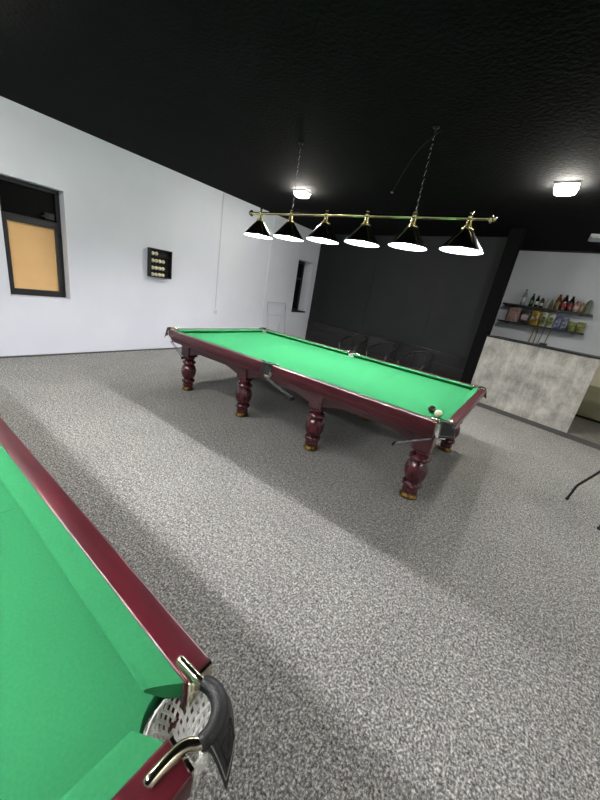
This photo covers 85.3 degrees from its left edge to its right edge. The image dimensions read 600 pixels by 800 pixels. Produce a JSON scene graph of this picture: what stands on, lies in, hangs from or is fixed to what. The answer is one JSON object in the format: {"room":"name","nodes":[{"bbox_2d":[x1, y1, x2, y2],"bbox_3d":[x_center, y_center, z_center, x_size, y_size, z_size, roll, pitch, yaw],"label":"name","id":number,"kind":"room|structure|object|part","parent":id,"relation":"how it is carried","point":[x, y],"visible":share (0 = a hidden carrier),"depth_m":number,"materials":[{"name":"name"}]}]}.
{"room":"games hall","nodes":[
{"label":"games hall","id":0,"kind":"room"},
{"bbox_2d":[0,96,320,355],"bbox_3d":[-3.301,-2.483,5.653,0.462,3.250,15.200,22,22,31],"label":"wall","id":1,"kind":"structure","parent":0,"point":[117,203],"depth_m":5.71,"materials":[{"name":"white paint"}]},
{"bbox_2d":[0,175,65,297],"bbox_3d":[-3.907,-2.309,4.763,0.130,1.521,0.740,22,22,31],"label":"window","id":2,"kind":"structure","parent":1,"relation":"in","point":[30,213],"depth_m":4.76,"materials":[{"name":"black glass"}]},
{"bbox_3d":[-3.849,-2.800,4.613,0.010,0.375,0.630,22,22,31],"label":"pane","id":3,"kind":"part","parent":2,"relation":"part of","materials":[{"name":"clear glass"}]},
{"bbox_3d":[-3.942,-2.106,4.833,0.070,1.028,0.680,22,22,31],"label":"sash","id":4,"kind":"part","parent":2,"relation":"part of","materials":[{"name":"black metal"}]},
{"bbox_2d":[7,220,58,290],"bbox_3d":[-3.952,-2.110,4.840,0.015,0.900,0.560,22,22,31],"label":"blind","id":5,"kind":"object","parent":2,"relation":"attached to","point":[32,247],"depth_m":4.83,"materials":[{"name":"fabric"}]},
{"bbox_3d":[-3.705,-2.696,4.782,0.070,0.090,0.160,22,22,31],"label":"handle","id":6,"kind":"part","parent":2,"relation":"part of","materials":[{"name":"black plastic"}]},
{"bbox_2d":[0,347,181,357],"bbox_3d":[-4.484,-0.580,4.558,0.012,0.025,11.420,22,22,31],"label":"baseboard","id":7,"kind":"structure","parent":1,"relation":"attached to","point":[175,347],"depth_m":5.57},
{"bbox_2d":[147,247,171,278],"bbox_3d":[-2.628,-2.555,6.112,0.110,0.497,0.433,22,22,31],"label":"shelf","id":8,"kind":"object","parent":1,"relation":"attached to","point":[164,255],"visible":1,"depth_m":6.13,"materials":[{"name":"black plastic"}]},
{"bbox_2d":[213,192,223,313],"bbox_3d":[-1.770,-3.153,7.141,0.033,2.470,0.080,22,22,31],"label":"cable trunking","id":9,"kind":"object","parent":1,"relation":"attached to","point":[215,310],"visible":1,"depth_m":7.14,"materials":[{"name":"white plastic"}]},
{"bbox_2d":[291,261,304,312],"bbox_3d":[-0.085,-3.451,9.927,0.370,1.476,0.730,22,22,31],"label":"window","id":10,"kind":"structure","parent":1,"relation":"in","point":[301,265],"depth_m":10.16,"materials":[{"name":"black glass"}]},
{"bbox_3d":[-0.204,-3.498,10.005,0.010,1.330,0.590,22,22,31],"label":"pane","id":11,"kind":"part","parent":10,"relation":"part of","materials":[{"name":"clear glass"}]},
{"bbox_2d":[0,348,599,799],"bbox_3d":[0.563,0.712,3.498,11.150,0.100,15.600,22,22,31],"label":"floor","id":12,"kind":"structure","parent":0,"point":[365,640],"depth_m":2.12,"materials":[{"name":"carpet"}]},
{"bbox_2d":[0,416,234,799],"bbox_3d":[-2.244,0.576,0.997,3.819,0.870,2.086,22,22,32],"label":"table","id":13,"kind":"object","parent":12,"relation":"on","point":[89,652],"visible":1,"depth_m":0.70,"materials":[{"name":"green fabric"}]},
{"bbox_2d":[0,444,183,698],"bbox_3d":[-0.931,0.343,1.112,1.705,0.046,0.062,22,22,32],"label":"cushion","id":14,"kind":"object","parent":13,"relation":"on","point":[138,657],"depth_m":0.83,"materials":[{"name":"green fabric"}]},
{"bbox_2d":[60,731,163,799],"bbox_3d":[-0.787,0.774,-0.068,0.064,0.046,1.732,22,22,32],"label":"cushion","id":15,"kind":"object","parent":13,"relation":"on","point":[113,778],"depth_m":0.55,"materials":[{"name":"green fabric"}]},
{"bbox_3d":[-0.754,0.839,-0.079,0.108,0.155,1.744,22,22,32],"label":"rail","id":16,"kind":"part","parent":13,"relation":"part of","materials":[{"name":"red wood"}]},
{"bbox_2d":[267,301,285,333],"bbox_3d":[-0.672,-2.156,9.224,0.158,1.160,0.798,22,22,31],"label":"rack","id":17,"kind":"object","parent":12,"relation":"on","point":[268,301],"visible":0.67,"depth_m":9.29,"materials":[{"name":"white metal"}]},
{"bbox_2d":[165,327,486,499],"bbox_3d":[0.176,-0.167,4.349,3.819,0.870,2.086,22,22,31],"label":"table","id":18,"kind":"object","parent":12,"relation":"on","point":[396,397],"visible":1,"depth_m":3.61,"materials":[{"name":"green fabric"}]},
{"bbox_2d":[182,386,193,390],"bbox_3d":[-1.641,-0.187,4.769,0.164,0.060,0.164,22,22,31],"label":"cup","id":19,"kind":"object","parent":18,"relation":"on","point":[188,388],"depth_m":4.71,"materials":[{"name":"gold metal"}]},
{"bbox_3d":[-1.585,-0.520,4.655,0.208,0.668,0.208,22,22,31],"label":"leg","id":20,"kind":"part","parent":18,"relation":"part of","materials":[{"name":"red wood"}]},
{"bbox_3d":[-1.055,-0.601,3.952,1.691,0.155,0.100,22,22,31],"label":"rail","id":21,"kind":"part","parent":18,"relation":"part of","materials":[{"name":"red wood"}]},
{"bbox_3d":[-1.222,-1.055,5.188,0.108,0.155,1.744,22,22,31],"label":"rail","id":22,"kind":"part","parent":18,"relation":"part of","materials":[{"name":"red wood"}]},
{"bbox_2d":[176,329,262,332],"bbox_3d":[-1.172,-1.087,5.144,0.064,0.046,1.732,22,22,31],"label":"cushion","id":23,"kind":"object","parent":18,"relation":"on","point":[181,330],"depth_m":5.05,"materials":[{"name":"green fabric"}]},
{"bbox_2d":[175,330,270,362],"bbox_3d":[-1.011,-0.654,3.967,1.705,0.046,0.062,22,22,31],"label":"cushion","id":24,"kind":"object","parent":18,"relation":"on","point":[175,330],"depth_m":3.88,"materials":[{"name":"green fabric"}]},
{"bbox_2d":[235,412,247,416],"bbox_3d":[-0.747,0.166,4.186,0.164,0.060,0.164,22,22,31],"label":"cup","id":25,"kind":"object","parent":18,"relation":"on","point":[240,414],"depth_m":4.13,"materials":[{"name":"gold metal"}]},
{"bbox_3d":[-0.690,-0.166,4.071,0.208,0.668,0.208,22,22,31],"label":"leg","id":26,"kind":"part","parent":18,"relation":"part of","materials":[{"name":"red wood"}]},
{"bbox_3d":[0.069,-0.934,5.473,1.691,0.155,0.100,22,22,31],"label":"rail","id":27,"kind":"part","parent":18,"relation":"part of","materials":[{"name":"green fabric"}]},
{"bbox_2d":[266,330,347,354],"bbox_3d":[0.058,-0.970,5.413,1.705,0.046,0.062,22,22,31],"label":"cushion","id":28,"kind":"object","parent":18,"relation":"on","point":[343,352],"depth_m":5.35,"materials":[{"name":"green fabric"}]},
{"bbox_2d":[303,444,317,450],"bbox_3d":[0.120,0.508,3.620,0.164,0.060,0.164,22,22,31],"label":"table foot","id":29,"kind":"object","parent":18,"relation":"on","point":[309,447],"depth_m":3.56,"materials":[{"name":"gold metal"}]},
{"bbox_3d":[0.176,0.176,3.506,0.208,0.668,0.208,22,22,31],"label":"leg","id":30,"kind":"part","parent":18,"relation":"part of","materials":[{"name":"red wood"}]},
{"bbox_3d":[0.391,-0.030,3.008,1.691,0.155,0.100,22,22,31],"label":"rail","id":31,"kind":"part","parent":18,"relation":"part of","materials":[{"name":"red wood"}]},
{"bbox_2d":[279,365,433,417],"bbox_3d":[0.418,-0.089,3.034,1.705,0.046,0.062,22,22,31],"label":"cushion","id":32,"kind":"object","parent":18,"relation":"on","point":[330,383],"depth_m":2.93,"materials":[{"name":"green fabric"}]},
{"bbox_2d":[399,489,416,499],"bbox_3d":[1.014,0.862,3.037,0.164,0.060,0.164,22,22,31],"label":"table foot","id":33,"kind":"object","parent":18,"relation":"on","point":[409,495],"depth_m":2.98,"materials":[{"name":"gold metal"}]},
{"bbox_2d":[353,354,474,389],"bbox_3d":[1.487,-0.406,4.481,1.705,0.046,0.062,22,22,31],"label":"cushion","id":34,"kind":"object","parent":18,"relation":"on","point":[368,359],"depth_m":4.41,"materials":[{"name":"green fabric"}]},
{"bbox_3d":[1.515,-0.362,4.529,1.691,0.155,0.100,22,22,31],"label":"rail","id":35,"kind":"part","parent":18,"relation":"part of","materials":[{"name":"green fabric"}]},
{"bbox_3d":[1.071,0.530,2.922,0.208,0.668,0.208,22,22,31],"label":"leg","id":36,"kind":"part","parent":18,"relation":"part of","materials":[{"name":"red wood"}]},
{"bbox_2d":[428,405,435,412],"bbox_3d":[1.167,0.081,2.879,0.068,0.068,0.068,22,22,31],"label":"ball","id":37,"kind":"object","parent":18,"relation":"on","point":[431,409],"visible":0.97,"depth_m":2.86,"materials":[{"name":"black plastic"}]},
{"bbox_2d":[434,410,442,417],"bbox_3d":[1.183,0.117,2.783,0.068,0.068,0.068,22,22,31],"label":"ball","id":38,"kind":"object","parent":18,"relation":"on","point":[438,413],"visible":1,"depth_m":2.76,"materials":[{"name":"white plastic"}]},
{"bbox_2d":[438,445,450,451],"bbox_3d":[1.865,0.610,4.189,0.164,0.060,0.164,22,22,31],"label":"table foot","id":39,"kind":"object","parent":18,"relation":"on","point":[445,448],"depth_m":4.13,"materials":[{"name":"gold metal"}]},
{"bbox_3d":[1.922,0.278,4.074,0.208,0.668,0.208,22,22,31],"label":"leg","id":40,"kind":"part","parent":18,"relation":"part of","materials":[{"name":"red wood"}]},
{"bbox_2d":[440,388,478,420],"bbox_3d":[1.649,0.027,3.304,0.064,0.046,1.732,22,22,31],"label":"cushion","id":41,"kind":"object","parent":18,"relation":"on","point":[458,406],"depth_m":3.10,"materials":[{"name":"green fabric"}]},
{"bbox_3d":[1.682,0.092,3.293,0.108,0.155,1.744,22,22,31],"label":"rail","id":42,"kind":"part","parent":18,"relation":"part of","materials":[{"name":"red wood"}]},
{"bbox_2d":[339,333,368,354],"bbox_3d":[1.307,-1.218,8.015,0.569,0.835,0.605,-7,25,-40],"label":"chair","id":43,"kind":"object","parent":12,"relation":"on","point":[358,340],"visible":0.94,"depth_m":8.04,"materials":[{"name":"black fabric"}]},
{"bbox_3d":[1.288,-1.236,7.989,0.480,0.058,0.500,-7,25,-40],"label":"seat","id":44,"kind":"part","parent":43,"relation":"part of","materials":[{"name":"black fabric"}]},
{"bbox_3d":[1.483,-1.430,8.069,0.128,0.330,0.429,-7,25,-40],"label":"backrest","id":45,"kind":"part","parent":43,"relation":"part of","materials":[{"name":"black fabric"}]},
{"bbox_2d":[366,341,398,362],"bbox_3d":[1.854,-0.913,7.400,0.569,0.835,0.605,-7,25,-40],"label":"chair","id":46,"kind":"object","parent":12,"relation":"on","point":[387,350],"visible":0.93,"depth_m":7.45,"materials":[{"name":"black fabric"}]},
{"bbox_3d":[1.836,-0.931,7.374,0.480,0.058,0.500,-7,25,-40],"label":"seat","id":47,"kind":"part","parent":46,"relation":"part of","materials":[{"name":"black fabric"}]},
{"bbox_3d":[2.030,-1.125,7.454,0.128,0.330,0.429,-7,25,-40],"label":"backrest","id":48,"kind":"part","parent":46,"relation":"part of","materials":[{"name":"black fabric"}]},
{"bbox_2d":[397,350,433,372],"bbox_3d":[2.372,-0.599,6.746,0.569,0.835,0.605,-7,25,-40],"label":"chair","id":49,"kind":"object","parent":12,"relation":"on","point":[421,360],"visible":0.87,"depth_m":6.82,"materials":[{"name":"black fabric"}]},
{"bbox_3d":[2.353,-0.617,6.720,0.480,0.058,0.500,-7,25,-40],"label":"seat","id":50,"kind":"part","parent":49,"relation":"part of","materials":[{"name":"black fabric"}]},
{"bbox_3d":[2.548,-0.811,6.799,0.128,0.330,0.429,-7,25,-40],"label":"backrest","id":51,"kind":"part","parent":49,"relation":"part of","materials":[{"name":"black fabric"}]},
{"bbox_2d":[565,470,599,529],"bbox_3d":[3.170,0.763,3.066,0.642,0.912,0.506,11,19,5],"label":"metal chair","id":52,"kind":"object","parent":12,"relation":"on","point":[597,472],"visible":1,"depth_m":3.36,"materials":[{"name":"black metal"}]},
{"bbox_3d":[2.937,0.870,3.361,0.176,0.443,0.033,20,21,28],"label":"leg","id":53,"kind":"part","parent":52,"relation":"part of","materials":[{"name":"black plastic"}]},
{"bbox_2d":[567,416,599,444],"bbox_3d":[6.077,0.663,6.093,3.200,0.075,4.600,-6,24,-39],"label":"platform","id":54,"kind":"object","parent":12,"relation":"on","point":[582,428],"depth_m":5.87,"materials":[{"name":"grey concrete"}]},
{"bbox_2d":[471,335,599,432],"bbox_3d":[4.264,-0.372,6.059,0.532,1.293,1.748,-6,24,-39],"label":"bar counter","id":55,"kind":"object","parent":54,"relation":"on","point":[545,385],"depth_m":5.78,"materials":[{"name":"concrete"}]},
{"bbox_2d":[487,335,599,359],"bbox_3d":[4.365,-0.963,5.856,0.532,0.028,1.748,-6,24,-39],"label":"countertop","id":56,"kind":"structure","parent":55,"relation":"on","point":[498,337],"depth_m":5.65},
{"bbox_2d":[477,402,599,449],"bbox_3d":[4.823,0.790,5.097,0.012,0.080,4.615,-6,24,-39],"label":"baseboard","id":57,"kind":"structure","parent":54,"relation":"attached to","point":[527,421],"depth_m":5.74,"materials":[{"name":"grey"}]},
{"bbox_2d":[575,364,599,423],"bbox_3d":[6.185,-0.059,6.261,0.240,1.200,1.480,-6,24,-39],"label":"cabinet","id":58,"kind":"object","parent":54,"relation":"on","point":[589,408],"visible":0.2,"depth_m":6.51,"materials":[{"name":"laminate"}]},
{"bbox_2d":[0,0,599,251],"bbox_3d":[1.096,-2.415,2.420,11.150,0.100,15.600,22,22,31],"label":"ceiling","id":59,"kind":"structure","parent":0,"point":[222,95],"depth_m":2.92,"materials":[{"name":"black paint"}]},
{"bbox_2d":[293,189,310,197],"bbox_3d":[0.034,-3.666,5.809,0.240,0.082,0.240,22,22,31],"label":"ceiling light","id":60,"kind":"object","parent":59,"relation":"attached to","point":[299,193],"visible":0.98,"depth_m":5.74,"materials":[{"name":"white plastic"}]},
{"bbox_2d":[294,191,308,197],"bbox_3d":[0.032,-3.657,5.813,0.221,0.062,0.221,22,22,31],"label":"diffuser","id":61,"kind":"object","parent":60,"relation":"attached to","point":[301,194],"depth_m":5.74,"materials":[{"name":"white plastic"}]},
{"bbox_2d":[244,125,496,254],"bbox_3d":[0.561,-2.310,3.611,3.072,1.033,0.398,22,22,31],"label":"lamp","id":62,"kind":"object","parent":59,"relation":"hanging from","point":[464,242],"visible":1,"depth_m":3.50,"materials":[{"name":"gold metal"}]},
{"bbox_3d":[-0.553,-2.336,4.428,0.398,0.199,0.398,22,22,31],"label":"lamp shade","id":63,"kind":"part","parent":62,"relation":"part of","materials":[{"name":"black metal"}]},
{"bbox_3d":[-0.134,-2.171,4.155,0.398,0.199,0.398,22,22,31],"label":"lamp shade","id":64,"kind":"part","parent":62,"relation":"part of","materials":[{"name":"black metal"}]},
{"bbox_3d":[-0.048,-2.674,3.981,0.014,0.664,0.014,6,19,-11],"label":"chain","id":65,"kind":"part","parent":62,"relation":"part of","materials":[{"name":"silver metal"}]},
{"bbox_3d":[0.285,-2.005,3.881,0.398,0.199,0.398,22,22,31],"label":"lamp shade","id":66,"kind":"part","parent":62,"relation":"part of","materials":[{"name":"black metal"}]},
{"bbox_3d":[0.704,-1.839,3.608,0.398,0.199,0.398,22,22,31],"label":"lamp shade","id":67,"kind":"part","parent":62,"relation":"part of","materials":[{"name":"black metal"}]},
{"bbox_3d":[1.123,-1.674,3.335,0.398,0.199,0.398,22,22,31],"label":"lamp shade","id":68,"kind":"part","parent":62,"relation":"part of","materials":[{"name":"black metal"}]},
{"bbox_3d":[1.208,-2.178,3.161,0.014,0.664,0.014,6,19,-11],"label":"chain","id":69,"kind":"part","parent":62,"relation":"part of","materials":[{"name":"silver metal"}]},
{"bbox_3d":[1.542,-1.508,3.061,0.398,0.199,0.398,22,22,31],"label":"lamp shade","id":70,"kind":"part","parent":62,"relation":"part of","materials":[{"name":"black metal"}]},
{"bbox_2d":[392,131,440,191],"bbox_3d":[1.326,-2.852,4.031,0.091,0.031,2.048,9,19,-1],"label":"cable","id":71,"kind":"object","parent":59,"relation":"attached to","point":[439,131],"visible":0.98,"depth_m":3.58,"materials":[{"name":"black plastic"}]},
{"bbox_2d":[554,181,580,195],"bbox_3d":[3.091,-2.450,3.791,0.240,0.082,0.260,22,22,31],"label":"ceiling light","id":72,"kind":"object","parent":59,"relation":"attached to","point":[560,188],"visible":1,"depth_m":3.72,"materials":[{"name":"white plastic"}]},
{"bbox_2d":[588,234,599,241],"bbox_3d":[5.153,-2.660,5.378,0.600,0.055,0.380,22,22,31],"label":"ceiling fixture","id":73,"kind":"object","parent":59,"relation":"attached to","point":[593,237],"visible":1,"depth_m":5.42,"materials":[{"name":"grey plastic"}]},
{"bbox_2d":[590,237,599,241],"bbox_3d":[5.150,-2.642,5.385,0.540,0.015,0.320,22,22,31],"label":"diffuser","id":74,"kind":"object","parent":73,"relation":"attached to","point":[592,239],"depth_m":5.48,"materials":[{"name":"white plastic"}]},
{"bbox_2d":[306,235,507,380],"bbox_3d":[2.263,-2.567,8.647,0.120,3.250,5.352,-9,26,-44],"label":"wall","id":75,"kind":"structure","parent":0,"point":[404,282],"depth_m":8.11,"materials":[{"name":"black paint"}]},
{"bbox_2d":[362,260,376,325],"bbox_3d":[1.882,-2.878,8.895,0.010,1.750,0.016,-9,26,-44],"label":"trim","id":76,"kind":"structure","parent":75,"relation":"attached to","point":[376,260],"depth_m":8.88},
{"bbox_2d":[305,318,466,380],"bbox_3d":[1.956,-1.406,9.058,0.020,0.720,5.130,-9,26,-44],"label":"trim","id":77,"kind":"structure","parent":75,"relation":"attached to","point":[437,368],"depth_m":8.86,"materials":[{"name":"black wood"}]},
{"bbox_2d":[423,280,438,335],"bbox_3d":[3.104,-2.162,7.748,0.010,1.300,0.016,-9,26,-44],"label":"trim","id":78,"kind":"structure","parent":75,"relation":"attached to","point":[438,280],"depth_m":7.74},
{"bbox_2d":[460,228,526,383],"bbox_3d":[3.657,-1.539,6.353,0.120,3.250,0.220,-6,24,-39],"label":"pillar","id":79,"kind":"structure","parent":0,"point":[516,235],"depth_m":6.17,"materials":[{"name":"black paint"}]},
{"bbox_2d":[490,251,599,355],"bbox_3d":[4.749,-1.878,7.875,0.150,3.250,11.300,-10,27,-45],"label":"wall","id":80,"kind":"structure","parent":0,"point":[546,275],"depth_m":6.97,"materials":[{"name":"grey paint"}]},
{"bbox_2d":[497,319,583,334],"bbox_3d":[5.213,-1.598,7.137,0.298,0.050,1.590,-10,27,-45],"label":"wall shelf","id":81,"kind":"object","parent":80,"relation":"attached to","point":[571,332],"visible":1,"depth_m":6.97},
{"bbox_2d":[505,307,521,321],"bbox_3d":[4.866,-1.949,7.438,0.131,0.300,0.248,-10,27,-45],"label":"pack","id":82,"kind":"object","parent":81,"relation":"on","point":[513,314],"visible":0.95,"depth_m":7.38},
{"bbox_2d":[518,310,531,323],"bbox_3d":[5.030,-1.854,7.290,0.101,0.270,0.208,-10,27,-45],"label":"pack","id":83,"kind":"object","parent":81,"relation":"on","point":[524,317],"visible":0.96,"depth_m":7.25},
{"bbox_2d":[528,310,541,325],"bbox_3d":[5.168,-1.807,7.159,0.101,0.310,0.168,-10,27,-45],"label":"pack","id":84,"kind":"object","parent":81,"relation":"on","point":[535,316],"visible":0.98,"depth_m":7.13},
{"bbox_2d":[537,312,548,326],"bbox_3d":[5.274,-1.745,7.064,0.091,0.290,0.129,-10,27,-45],"label":"pack","id":85,"kind":"object","parent":81,"relation":"on","point":[544,316],"visible":0.98,"depth_m":7.04},
{"bbox_2d":[545,313,556,327],"bbox_3d":[5.371,-1.698,6.975,0.091,0.290,0.129,-10,27,-45],"label":"pack","id":86,"kind":"object","parent":81,"relation":"on","point":[552,317],"visible":0.96,"depth_m":6.95},
{"bbox_2d":[552,316,563,328],"bbox_3d":[5.458,-1.635,6.898,0.091,0.250,0.119,-10,27,-45],"label":"pack","id":87,"kind":"object","parent":81,"relation":"on","point":[557,323],"visible":0.96,"depth_m":6.87},
{"bbox_2d":[559,318,569,329],"bbox_3d":[5.541,-1.590,6.824,0.091,0.240,0.109,-10,27,-45],"label":"pack","id":88,"kind":"object","parent":81,"relation":"on","point":[565,321],"visible":0.95,"depth_m":6.79},
{"bbox_2d":[566,322,577,331],"bbox_3d":[5.630,-1.517,6.747,0.091,0.180,0.139,-10,27,-45],"label":"pack","id":89,"kind":"object","parent":81,"relation":"on","point":[572,325],"visible":0.98,"depth_m":6.72},
{"bbox_2d":[575,322,586,332],"bbox_3d":[5.732,-1.477,6.652,0.091,0.200,0.139,-10,27,-45],"label":"pack","id":90,"kind":"object","parent":81,"relation":"on","point":[581,326],"visible":0.99,"depth_m":6.62},
{"bbox_2d":[503,302,592,316],"bbox_3d":[5.276,-1.947,7.013,0.298,0.050,1.600,-10,27,-45],"label":"wall shelf","id":91,"kind":"object","parent":80,"relation":"attached to","point":[510,304],"visible":1,"depth_m":6.87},
{"bbox_2d":[520,289,528,304],"bbox_3d":[4.999,-2.284,7.248,0.090,0.340,0.092,-10,27,-45],"label":"bottle","id":92,"kind":"object","parent":91,"relation":"on","point":[523,300],"visible":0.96,"depth_m":7.23,"materials":[{"name":"clear glass"}]},
{"bbox_2d":[528,294,534,305],"bbox_3d":[5.104,-2.197,7.157,0.084,0.270,0.086,-10,27,-45],"label":"bottle","id":93,"kind":"object","parent":91,"relation":"on","point":[532,299],"visible":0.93,"depth_m":7.14,"materials":[{"name":"green glass"}]},
{"bbox_2d":[534,296,539,306],"bbox_3d":[5.171,-2.150,7.098,0.076,0.240,0.078,-10,27,-45],"label":"bottle","id":94,"kind":"object","parent":91,"relation":"on","point":[536,303],"visible":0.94,"depth_m":7.08,"materials":[{"name":"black glass"}]},
{"bbox_2d":[538,298,544,306],"bbox_3d":[5.230,-2.100,7.048,0.080,0.200,0.082,-10,27,-45],"label":"bottle","id":95,"kind":"object","parent":91,"relation":"on","point":[542,301],"visible":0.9,"depth_m":7.02,"materials":[{"name":"glass"}]},
{"bbox_2d":[553,294,561,309],"bbox_3d":[5.433,-2.057,6.852,0.104,0.310,0.106,-10,27,-45],"label":"bottle","id":96,"kind":"object","parent":91,"relation":"on","point":[557,304],"visible":0.91,"depth_m":6.83,"materials":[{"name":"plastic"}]},
{"bbox_2d":[559,295,568,310],"bbox_3d":[5.510,-2.020,6.782,0.104,0.310,0.106,-10,27,-45],"label":"bottle","id":97,"kind":"object","parent":91,"relation":"on","point":[564,303],"visible":0.91,"depth_m":6.76,"materials":[{"name":"red glass"}]},
{"bbox_2d":[565,296,574,310],"bbox_3d":[5.585,-1.978,6.713,0.100,0.300,0.102,-10,27,-45],"label":"bottle","id":98,"kind":"object","parent":91,"relation":"on","point":[570,305],"visible":0.94,"depth_m":6.68,"materials":[{"name":"red glass"}]},
{"bbox_2d":[572,300,579,311],"bbox_3d":[5.654,-1.920,6.655,0.092,0.250,0.094,-10,27,-45],"label":"bottle","id":99,"kind":"object","parent":91,"relation":"on","point":[577,304],"visible":0.95,"depth_m":6.63,"materials":[{"name":"white plastic"}]},
{"bbox_2d":[578,302,584,312],"bbox_3d":[5.714,-1.875,6.602,0.071,0.220,0.072,-10,27,-45],"label":"bottle","id":100,"kind":"object","parent":91,"relation":"on","point":[582,306],"visible":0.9,"depth_m":6.58,"materials":[{"name":"glass"}]},
{"bbox_2d":[583,299,592,313],"bbox_3d":[5.786,-1.876,6.530,0.098,0.290,0.100,-10,27,-45],"label":"bottle","id":101,"kind":"object","parent":91,"relation":"on","point":[589,304],"visible":0.91,"depth_m":6.51,"materials":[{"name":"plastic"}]},
{"bbox_2d":[520,249,599,253],"bbox_3d":[6.506,-2.609,5.867,0.020,0.035,5.600,-10,27,-45],"label":"trim","id":102,"kind":"structure","parent":80,"relation":"attached to","point":[567,251],"depth_m":6.81,"materials":[{"name":"black"}]}
]}

